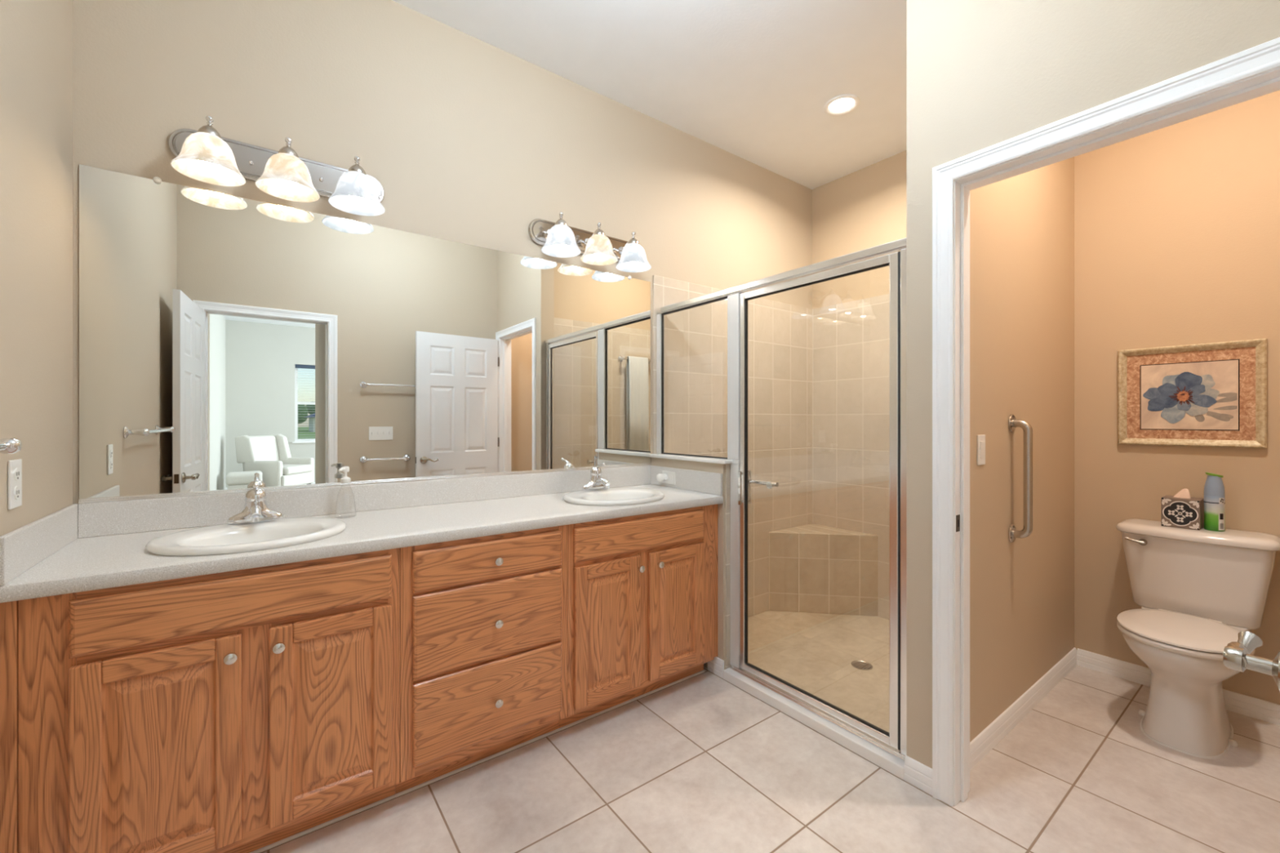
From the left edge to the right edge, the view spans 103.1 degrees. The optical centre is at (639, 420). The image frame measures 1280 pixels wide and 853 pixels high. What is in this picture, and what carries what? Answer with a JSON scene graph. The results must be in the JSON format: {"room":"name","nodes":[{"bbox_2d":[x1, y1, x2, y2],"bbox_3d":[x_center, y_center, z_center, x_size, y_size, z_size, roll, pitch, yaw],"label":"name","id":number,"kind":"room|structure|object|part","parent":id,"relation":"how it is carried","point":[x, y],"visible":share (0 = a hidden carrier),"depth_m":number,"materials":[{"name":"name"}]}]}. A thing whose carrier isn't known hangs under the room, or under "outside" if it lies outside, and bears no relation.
{"room":"bathroom","nodes":[
{"label":"bathroom","id":0,"kind":"room"},
{"bbox_2d":[0,0,72,536],"bbox_3d":[-1.096,-0.200,0.546,0.132,3.220,2.605,0,0,-37],"label":"wall","id":1,"kind":"structure","parent":0,"point":[36,36],"depth_m":1.37,"materials":[{"name":"beige paint"}]},
{"bbox_2d":[0,437,22,453],"bbox_3d":[-1.083,0.053,0.709,0.082,0.054,0.884,0,0,-37],"label":"towel bar","id":2,"kind":"object","parent":1,"relation":"attached to","point":[7,446],"visible":1,"depth_m":1.05,"materials":[{"name":"silver metal"}]},
{"bbox_3d":[-1.065,0.053,0.722,0.017,0.017,0.830,0,0,-37],"label":"rail","id":3,"kind":"part","parent":2,"relation":"part of","materials":[{"name":"silver metal"}]},
{"bbox_2d":[7,458,22,509],"bbox_3d":[-1.525,0.154,1.241,0.008,0.117,0.072,0,0,-37],"label":"outlet","id":4,"kind":"object","parent":1,"relation":"attached to","point":[15,466],"visible":1,"depth_m":1.23,"materials":[{"name":"white plastic"}]},
{"bbox_2d":[13,467,20,480],"bbox_3d":[-1.523,0.132,1.243,0.002,0.033,0.033,0,0,-37],"label":"receptacle","id":5,"kind":"object","parent":4,"relation":"attached to","point":[16,470],"depth_m":1.24,"materials":[{"name":"white plastic"}]},
{"bbox_2d":[13,485,20,499],"bbox_3d":[-1.523,0.177,1.243,0.002,0.033,0.033,0,0,-37],"label":"receptacle","id":6,"kind":"object","parent":4,"relation":"attached to","point":[16,488],"depth_m":1.24,"materials":[{"name":"white plastic"}]},
{"bbox_2d":[72,0,812,617],"bbox_3d":[-0.268,-0.200,2.858,4.220,3.220,0.133,0,0,-37],"label":"wall","id":7,"kind":"structure","parent":0,"point":[467,140],"depth_m":2.43,"materials":[{"name":"beige paint"}]},
{"bbox_2d":[168,115,385,216],"bbox_3d":[-1.297,-0.938,1.876,0.679,0.196,0.230,0,0,-37],"label":"vanity light","id":8,"kind":"object","parent":7,"relation":"attached to","point":[202,154],"visible":1,"depth_m":1.86,"materials":[{"name":"white glass"}]},
{"bbox_3d":[-1.465,-0.902,1.730,0.195,0.124,0.195,0,0,-37],"label":"lamp shade","id":9,"kind":"part","parent":8,"relation":"part of","materials":[{"name":"white glass"}]},
{"bbox_3d":[-1.465,-0.900,1.730,0.060,0.100,0.060,0,0,-37],"label":"bulb","id":10,"kind":"part","parent":8,"relation":"part of","materials":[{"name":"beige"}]},
{"bbox_3d":[-1.288,-0.902,1.861,0.195,0.124,0.195,0,0,-37],"label":"lamp shade","id":11,"kind":"part","parent":8,"relation":"part of","materials":[{"name":"white glass"}]},
{"bbox_3d":[-1.288,-0.900,1.861,0.060,0.100,0.060,0,0,-37],"label":"bulb","id":12,"kind":"part","parent":8,"relation":"part of","materials":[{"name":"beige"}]},
{"bbox_3d":[-1.109,-0.902,1.994,0.195,0.124,0.195,0,0,-37],"label":"lamp shade","id":13,"kind":"part","parent":8,"relation":"part of","materials":[{"name":"white glass"}]},
{"bbox_3d":[-1.109,-0.900,1.994,0.060,0.100,0.060,0,0,-37],"label":"bulb","id":14,"kind":"part","parent":8,"relation":"part of","materials":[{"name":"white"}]},
{"bbox_2d":[77,465,650,537],"bbox_3d":[-0.873,0.323,2.323,2.319,0.110,0.018,0,0,-37],"label":"backsplash","id":15,"kind":"structure","parent":7,"relation":"attached to","point":[136,516],"depth_m":2.04,"materials":[{"name":"white stone"}]},
{"bbox_2d":[78,164,651,503],"bbox_3d":[-0.870,-0.284,2.328,2.328,1.102,0.014,0,0,-37],"label":"wall mirror","id":16,"kind":"object","parent":7,"relation":"attached to","point":[228,344],"visible":1,"depth_m":2.04,"materials":[{"name":"mirror"}]},
{"bbox_2d":[528,212,651,272],"bbox_3d":[-0.224,-0.938,2.674,0.680,0.196,0.230,0,0,-37],"label":"vanity light","id":17,"kind":"object","parent":7,"relation":"attached to","point":[557,239],"visible":1,"depth_m":2.62,"materials":[{"name":"white glass"}]},
{"bbox_3d":[-0.392,-0.902,2.527,0.195,0.124,0.195,0,0,-37],"label":"lamp shade","id":18,"kind":"part","parent":17,"relation":"part of","materials":[{"name":"white glass"}]},
{"bbox_3d":[-0.392,-0.900,2.527,0.060,0.100,0.060,0,0,-37],"label":"bulb","id":19,"kind":"part","parent":17,"relation":"part of","materials":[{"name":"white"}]},
{"bbox_3d":[-0.251,-0.968,2.709,0.048,0.061,0.102,0,0,-37],"label":"arm","id":20,"kind":"part","parent":17,"relation":"part of","materials":[{"name":"silver metal"}]},
{"bbox_3d":[-0.214,-0.902,2.660,0.195,0.124,0.195,0,0,-37],"label":"lamp shade","id":21,"kind":"part","parent":17,"relation":"part of","materials":[{"name":"white glass"}]},
{"bbox_3d":[-0.214,-0.900,2.660,0.060,0.100,0.060,0,0,-37],"label":"bulb","id":22,"kind":"part","parent":17,"relation":"part of","materials":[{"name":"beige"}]},
{"bbox_3d":[-0.072,-0.968,2.842,0.048,0.061,0.102,0,0,-37],"label":"arm","id":23,"kind":"part","parent":17,"relation":"part of","materials":[{"name":"silver metal"}]},
{"bbox_3d":[-0.035,-0.902,2.792,0.195,0.124,0.195,0,0,-37],"label":"lamp shade","id":24,"kind":"part","parent":17,"relation":"part of","materials":[{"name":"white glass"}]},
{"bbox_3d":[-0.035,-0.900,2.792,0.060,0.100,0.060,0,0,-37],"label":"bulb","id":25,"kind":"part","parent":17,"relation":"part of","materials":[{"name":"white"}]},
{"bbox_2d":[768,523,877,616],"bbox_3d":[1.295,1.087,3.607,0.528,0.565,0.528,0,0,-37],"label":"shower bench","id":26,"kind":"object","parent":7,"relation":"attached to","point":[813,568],"depth_m":3.61,"materials":[{"name":"tile"}]},
{"bbox_2d":[391,0,906,189],"bbox_3d":[0.570,-1.870,1.732,4.220,0.120,2.900,0,0,-37],"label":"ceiling","id":27,"kind":"structure","parent":0,"point":[753,81],"depth_m":2.56,"materials":[{"name":"paint"}]},
{"bbox_2d":[823,94,859,115],"bbox_3d":[1.156,-1.804,2.915,0.192,0.010,0.192,0,0,-37],"label":"recessed light","id":28,"kind":"object","parent":27,"relation":"in","point":[842,104],"visible":1,"depth_m":2.91,"materials":[{"name":"white paint"}]},
{"bbox_2d":[260,665,1279,852],"bbox_3d":[0.570,1.350,1.732,4.220,0.120,2.900,0,0,-37],"label":"floor","id":29,"kind":"structure","parent":0,"point":[700,763],"depth_m":1.77,"materials":[{"name":"tile"}]},
{"bbox_2d":[0,547,399,852],"bbox_3d":[-1.293,0.855,1.637,0.853,0.874,0.616,0,0,-37],"label":"vanity cabinet","id":30,"kind":"object","parent":29,"relation":"on","point":[257,709],"visible":0.93,"depth_m":1.37,"materials":[{"name":"brown wood"}]},
{"bbox_3d":[-1.253,0.887,1.331,0.329,0.577,0.018,0,0,-37],"label":"door","id":31,"kind":"part","parent":30,"relation":"part of","materials":[{"name":"brown wood"}]},
{"bbox_3d":[-1.251,0.887,1.329,0.219,0.467,0.009,0,0,-37],"label":"panel","id":32,"kind":"part","parent":30,"relation":"part of","materials":[{"name":"brown wood"}]},
{"bbox_3d":[-1.125,0.652,1.396,0.031,0.031,0.028,0,0,-37],"label":"knob","id":33,"kind":"part","parent":30,"relation":"part of","materials":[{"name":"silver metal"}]},
{"bbox_3d":[-1.097,0.508,1.446,0.716,0.140,0.018,0,0,-37],"label":"false drawer","id":34,"kind":"part","parent":30,"relation":"part of","materials":[{"name":"brown wood"}]},
{"bbox_3d":[-1.038,0.652,1.461,0.031,0.031,0.028,0,0,-37],"label":"knob","id":35,"kind":"part","parent":30,"relation":"part of","materials":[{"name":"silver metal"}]},
{"bbox_3d":[-0.940,0.887,1.563,0.324,0.577,0.018,0,0,-37],"label":"door","id":36,"kind":"part","parent":30,"relation":"part of","materials":[{"name":"brown wood"}]},
{"bbox_3d":[-0.938,0.887,1.561,0.214,0.467,0.009,0,0,-37],"label":"panel","id":37,"kind":"part","parent":30,"relation":"part of","materials":[{"name":"brown wood"}]},
{"bbox_2d":[395,524,567,797],"bbox_3d":[-0.700,0.855,2.078,0.623,0.874,0.616,0,0,-37],"label":"vanity cabinet","id":38,"kind":"object","parent":29,"relation":"on","point":[483,620],"visible":0.9,"depth_m":1.83,"materials":[{"name":"brown wood"}]},
{"bbox_3d":[-0.536,1.022,1.863,0.555,0.276,0.018,0,0,-37],"label":"drawer","id":39,"kind":"part","parent":38,"relation":"part of","materials":[{"name":"brown wood"}]},
{"bbox_3d":[-0.536,0.731,1.863,0.555,0.282,0.018,0,0,-37],"label":"drawer","id":40,"kind":"part","parent":38,"relation":"part of","materials":[{"name":"brown wood"}]},
{"bbox_3d":[-0.536,0.509,1.863,0.555,0.139,0.018,0,0,-37],"label":"drawer","id":41,"kind":"part","parent":38,"relation":"part of","materials":[{"name":"brown wood"}]},
{"bbox_3d":[-0.515,1.026,1.849,0.031,0.031,0.028,0,0,-37],"label":"knob","id":42,"kind":"part","parent":38,"relation":"part of","materials":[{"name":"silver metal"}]},
{"bbox_3d":[-0.515,0.739,1.849,0.031,0.031,0.028,0,0,-37],"label":"knob","id":43,"kind":"part","parent":38,"relation":"part of","materials":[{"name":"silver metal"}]},
{"bbox_3d":[-0.515,0.512,1.849,0.031,0.031,0.028,0,0,-37],"label":"knob","id":44,"kind":"part","parent":38,"relation":"part of","materials":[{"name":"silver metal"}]},
{"bbox_2d":[558,504,717,731],"bbox_3d":[-0.100,0.855,2.523,0.868,0.874,0.616,0,0,-37],"label":"vanity cabinet","id":45,"kind":"object","parent":29,"relation":"on","point":[642,588],"visible":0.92,"depth_m":2.25,"materials":[{"name":"brown wood"}]},
{"bbox_2d":[0,465,723,603],"bbox_3d":[-0.700,0.343,2.092,2.346,0.150,0.594,0,0,-37],"label":"countertop","id":46,"kind":"structure","parent":45,"relation":"on","point":[76,548],"depth_m":1.79,"materials":[{"name":"white stone"}]},
{"bbox_2d":[145,517,346,555],"bbox_3d":[-1.244,0.428,1.644,0.511,0.146,0.449,0,0,-37],"label":"sink","id":47,"kind":"object","parent":46,"relation":"in","point":[225,538],"visible":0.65,"depth_m":1.64,"materials":[{"name":"white ceramic"}]},
{"bbox_2d":[226,483,283,524],"bbox_3d":[-1.351,0.284,1.764,0.142,0.141,0.156,0,0,-5],"label":"faucet","id":48,"kind":"object","parent":46,"relation":"on","point":[255,509],"visible":1,"depth_m":1.76,"materials":[{"name":"silver metal"}]},
{"bbox_3d":[-1.329,0.235,1.758,0.020,0.041,0.086,0,0,-37],"label":"lever","id":49,"kind":"part","parent":48,"relation":"part of","materials":[{"name":"silver metal"}]},
{"bbox_3d":[-1.318,0.315,1.743,0.042,0.050,0.118,0,0,-37],"label":"spout","id":50,"kind":"part","parent":48,"relation":"part of","materials":[{"name":"silver metal"}]},
{"bbox_3d":[-1.354,0.260,1.791,0.061,0.045,0.061,0,0,-37],"label":"handle","id":51,"kind":"part","parent":48,"relation":"part of","materials":[{"name":"silver metal"}]},
{"bbox_2d":[334,466,355,514],"bbox_3d":[-1.153,0.279,1.991,0.072,0.198,0.072,0,0,-37],"label":"soap dispenser","id":52,"kind":"object","parent":46,"relation":"on","point":[345,479],"visible":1,"depth_m":1.98,"materials":[{"name":"clear plastic"}]},
{"bbox_2d":[582,462,609,490],"bbox_3d":[-0.225,0.284,2.601,0.142,0.141,0.156,0,0,-5],"label":"faucet","id":53,"kind":"object","parent":46,"relation":"on","point":[596,482],"visible":1,"depth_m":2.60,"materials":[{"name":"silver metal"}]},
{"bbox_3d":[-0.228,0.260,2.628,0.061,0.045,0.061,0,0,-37],"label":"handle","id":54,"kind":"part","parent":53,"relation":"part of","materials":[{"name":"silver metal"}]},
{"bbox_3d":[-0.203,0.235,2.595,0.020,0.041,0.086,0,0,-37],"label":"lever","id":55,"kind":"part","parent":53,"relation":"part of","materials":[{"name":"silver metal"}]},
{"bbox_3d":[-0.192,0.315,2.580,0.042,0.050,0.118,0,0,-37],"label":"spout","id":56,"kind":"part","parent":53,"relation":"part of","materials":[{"name":"silver metal"}]},
{"bbox_2d":[562,487,664,506],"bbox_3d":[-0.125,0.428,2.476,0.511,0.146,0.449,0,0,-37],"label":"sink","id":57,"kind":"object","parent":46,"relation":"in","point":[611,496],"visible":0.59,"depth_m":2.50,"materials":[{"name":"white ceramic"}]},
{"bbox_2d":[662,471,675,484],"bbox_3d":[0.162,0.323,2.869,0.008,0.070,0.112,0,0,-37],"label":"outlet","id":58,"kind":"object","parent":46,"relation":"attached to","point":[671,475],"visible":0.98,"depth_m":2.85,"materials":[{"name":"white plastic"}]},
{"bbox_2d":[656,473,667,481],"bbox_3d":[0.122,0.323,2.869,0.059,0.045,0.050,0,0,-37],"label":"night light","id":59,"kind":"object","parent":58,"relation":"attached to","point":[660,477],"visible":1,"depth_m":2.85,"materials":[{"name":"white plastic"}]},
{"bbox_3d":[-0.134,0.887,2.162,0.328,0.577,0.018,0,0,-37],"label":"door","id":60,"kind":"part","parent":45,"relation":"part of","materials":[{"name":"brown wood"}]},
{"bbox_3d":[-0.133,0.887,2.160,0.218,0.467,0.009,0,0,-37],"label":"panel","id":61,"kind":"part","parent":45,"relation":"part of","materials":[{"name":"brown wood"}]},
{"bbox_3d":[0.023,0.509,2.279,0.719,0.138,0.018,0,0,-37],"label":"false drawer","id":62,"kind":"part","parent":45,"relation":"part of","materials":[{"name":"brown wood"}]},
{"bbox_3d":[0.004,0.652,2.236,0.031,0.031,0.028,0,0,-37],"label":"knob","id":63,"kind":"part","parent":45,"relation":"part of","materials":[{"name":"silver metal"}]},
{"bbox_3d":[0.093,0.652,2.301,0.031,0.031,0.028,0,0,-37],"label":"knob","id":64,"kind":"part","parent":45,"relation":"part of","materials":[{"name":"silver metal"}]},
{"bbox_3d":[0.176,0.887,2.393,0.337,0.577,0.018,0,0,-37],"label":"door","id":65,"kind":"part","parent":45,"relation":"part of","materials":[{"name":"brown wood"}]},
{"bbox_3d":[0.178,0.887,2.390,0.227,0.467,0.009,0,0,-37],"label":"panel","id":66,"kind":"part","parent":45,"relation":"part of","materials":[{"name":"brown wood"}]},
{"bbox_2d":[723,667,904,780],"bbox_3d":[0.737,1.308,2.223,0.144,0.123,0.895,0,0,-37],"label":"curb","id":67,"kind":"object","parent":29,"relation":"on","point":[876,755],"visible":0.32,"depth_m":2.10,"materials":[{"name":"white stone"}]},
{"bbox_2d":[1115,518,1279,759],"bbox_3d":[2.293,0.885,2.134,0.679,0.809,0.490,0,0,-37],"label":"toilet","id":68,"kind":"object","parent":29,"relation":"on","point":[1195,591],"visible":0.91,"depth_m":2.09,"materials":[{"name":"ceramic"}]},
{"bbox_3d":[2.272,0.554,2.328,0.028,0.032,0.072,0,0,-37],"label":"flush lever","id":69,"kind":"part","parent":68,"relation":"part of","materials":[{"name":"silver metal"}]},
{"bbox_3d":[2.204,0.847,2.068,0.455,0.020,0.380,0,0,-37],"label":"lid","id":70,"kind":"part","parent":68,"relation":"part of","materials":[{"name":"plastic"}]},
{"bbox_3d":[2.284,1.086,2.128,0.635,0.408,0.368,0,0,-37],"label":"bowl","id":71,"kind":"part","parent":68,"relation":"part of","materials":[{"name":"ceramic"}]},
{"bbox_2d":[1160,488,1204,530],"bbox_3d":[2.456,0.394,2.301,0.122,0.172,0.120,0,0,-37],"label":"tissue box","id":72,"kind":"object","parent":68,"relation":"on","point":[1180,510],"visible":1,"depth_m":2.27,"materials":[{"name":"cardboard"}]},
{"bbox_3d":[2.202,0.870,2.066,0.451,0.022,0.380,0,0,-37],"label":"seat","id":73,"kind":"part","parent":68,"relation":"part of","materials":[{"name":"plastic"}]},
{"bbox_3d":[2.465,0.502,2.262,0.251,0.043,0.490,0,0,-37],"label":"tank lid","id":74,"kind":"part","parent":68,"relation":"part of","materials":[{"name":"ceramic"}]},
{"bbox_3d":[2.470,0.695,2.266,0.227,0.341,0.458,0,0,-37],"label":"tank","id":75,"kind":"part","parent":68,"relation":"part of","materials":[{"name":"ceramic"}]},
{"bbox_2d":[1203,471,1225,531],"bbox_3d":[2.514,0.354,2.225,0.062,0.251,0.062,0,0,-37],"label":"air freshener","id":76,"kind":"object","parent":68,"relation":"on","point":[1214,500],"visible":1,"depth_m":2.21,"materials":[{"name":"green plastic"}]},
{"bbox_2d":[747,610,889,733],"bbox_3d":[1.223,1.410,3.015,1.640,0.080,1.620,0,0,-37],"label":"floor","id":77,"kind":"structure","parent":0,"point":[815,653],"depth_m":2.97,"materials":[{"name":"tile"}]},
{"bbox_2d":[851,660,872,670],"bbox_3d":[1.240,1.368,2.841,0.112,0.004,0.112,0,0,-37],"label":"shower drain","id":78,"kind":"object","parent":77,"relation":"on","point":[860,664],"visible":1,"depth_m":2.84,"materials":[{"name":"silver metal"}]},
{"bbox_2d":[650,0,1279,768],"bbox_3d":[0.891,-0.200,2.024,0.125,3.220,2.605,0,0,-37],"label":"wall","id":79,"kind":"structure","parent":0,"point":[981,74],"depth_m":1.65,"materials":[{"name":"beige paint"}]},
{"bbox_2d":[649,453,732,464],"bbox_3d":[0.301,0.208,2.818,0.159,0.020,0.615,0,0,-37],"label":"trim ledge","id":80,"kind":"object","parent":79,"relation":"on","point":[707,460],"visible":0.64,"depth_m":2.72,"materials":[{"name":"white stone"}]},
{"bbox_2d":[707,656,724,678],"bbox_3d":[0.386,1.248,2.588,0.013,0.085,0.105,0,0,-37],"label":"baseboard","id":81,"kind":"structure","parent":79,"relation":"attached to","point":[716,666],"depth_m":2.57,"materials":[{"name":"white paint"}]},
{"bbox_2d":[725,463,730,668],"bbox_3d":[0.305,0.794,2.830,0.119,1.152,0.595,0,0,-37],"label":"door frame","id":82,"kind":"structure","parent":79,"relation":"attached to","point":[727,465],"depth_m":2.56,"materials":[{"name":"silver metal"}]},
{"bbox_2d":[656,237,906,760],"bbox_3d":[0.565,0.288,2.465,0.098,1.916,1.490,0,0,-37],"label":"shower enclosure","id":83,"kind":"object","parent":79,"relation":"attached to","point":[893,254],"visible":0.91,"depth_m":2.21,"materials":[{"name":"metal"}]},
{"bbox_3d":[0.481,0.299,2.562,0.036,1.864,0.078,0,0,-37],"label":"post","id":84,"kind":"part","parent":83,"relation":"part of","materials":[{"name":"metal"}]},
{"bbox_3d":[0.517,0.331,2.513,0.078,0.166,0.016,0,0,-37],"label":"pull handle","id":85,"kind":"part","parent":83,"relation":"part of","materials":[{"name":"silver metal"}]},
{"bbox_3d":[0.589,0.305,2.468,0.056,0.034,0.172,0,0,-37],"label":"handle","id":86,"kind":"part","parent":83,"relation":"part of","materials":[{"name":"silver metal"}]},
{"bbox_3d":[0.740,0.299,2.214,0.032,1.854,0.781,0,0,-37],"label":"door","id":87,"kind":"part","parent":83,"relation":"part of","materials":[{"name":"glass"}]},
{"bbox_2d":[904,755,932,795],"bbox_3d":[0.981,1.248,1.787,0.013,0.085,0.095,0,0,-37],"label":"baseboard","id":88,"kind":"structure","parent":79,"relation":"attached to","point":[917,774],"depth_m":1.78,"materials":[{"name":"white paint"}]},
{"bbox_2d":[932,37,1279,806],"bbox_3d":[1.321,0.211,1.427,0.137,2.157,0.889,0,0,-37],"label":"door frame","id":89,"kind":"structure","parent":79,"relation":"attached to","point":[1264,57],"depth_m":1.70,"materials":[{"name":"white paint"}]},
{"bbox_3d":[1.071,0.346,1.710,0.027,0.056,0.002,0,0,-37],"label":"strike plate","id":90,"kind":"part","parent":89,"relation":"part of","materials":[{"name":"silver metal"}]},
{"bbox_2d":[969,156,1076,770],"bbox_3d":[1.688,-0.200,2.291,1.483,3.220,0.110,0,0,-37],"label":"wall","id":91,"kind":"structure","parent":0,"point":[1022,225],"depth_m":2.22,"materials":[{"name":"beige paint"}]},
{"bbox_2d":[977,435,985,465],"bbox_3d":[1.315,0.114,1.956,0.070,0.115,0.008,0,0,-37],"label":"light switch","id":92,"kind":"object","parent":91,"relation":"attached to","point":[980,438],"visible":1,"depth_m":1.95,"materials":[{"name":"white plastic"}]},
{"bbox_2d":[1008,413,1032,542],"bbox_3d":[1.596,0.245,2.124,0.078,0.544,0.074,0,0,-37],"label":"grab bar","id":93,"kind":"object","parent":91,"relation":"attached to","point":[1013,423],"visible":1,"depth_m":2.10,"materials":[{"name":"silver metal"}]},
{"bbox_2d":[812,90,1279,704],"bbox_3d":[2.205,-0.200,2.947,0.145,3.220,2.900,0,0,-37],"label":"wall","id":94,"kind":"structure","parent":0,"point":[1177,226],"depth_m":2.55,"materials":[{"name":"beige paint"}]},
{"bbox_2d":[1076,648,1279,725],"bbox_3d":[2.584,1.248,2.317,0.013,0.085,0.917,0,0,-37],"label":"baseboard","id":95,"kind":"structure","parent":94,"relation":"attached to","point":[1252,707],"depth_m":2.47,"materials":[{"name":"white paint"}]},
{"bbox_2d":[1117,337,1266,448],"bbox_3d":[2.542,-0.116,2.364,0.024,0.470,0.471,0,0,-37],"label":"framed picture","id":96,"kind":"object","parent":94,"relation":"attached to","point":[1207,394],"visible":1,"depth_m":2.35,"materials":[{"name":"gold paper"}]},
{"bbox_2d":[1141,360,1238,430],"bbox_3d":[2.546,-0.113,2.365,0.006,0.308,0.309,0,0,-37],"label":"print","id":97,"kind":"object","parent":96,"relation":"attached to","point":[1176,394],"depth_m":2.36,"materials":[{"name":"paper"}]},
{"bbox_2d":[1222,631,1279,692],"bbox_3d":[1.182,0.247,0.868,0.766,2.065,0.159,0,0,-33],"label":"door handle","id":98,"kind":"object","parent":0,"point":[1237,656],"depth_m":0.74,"materials":[{"name":"metal"}]}
]}

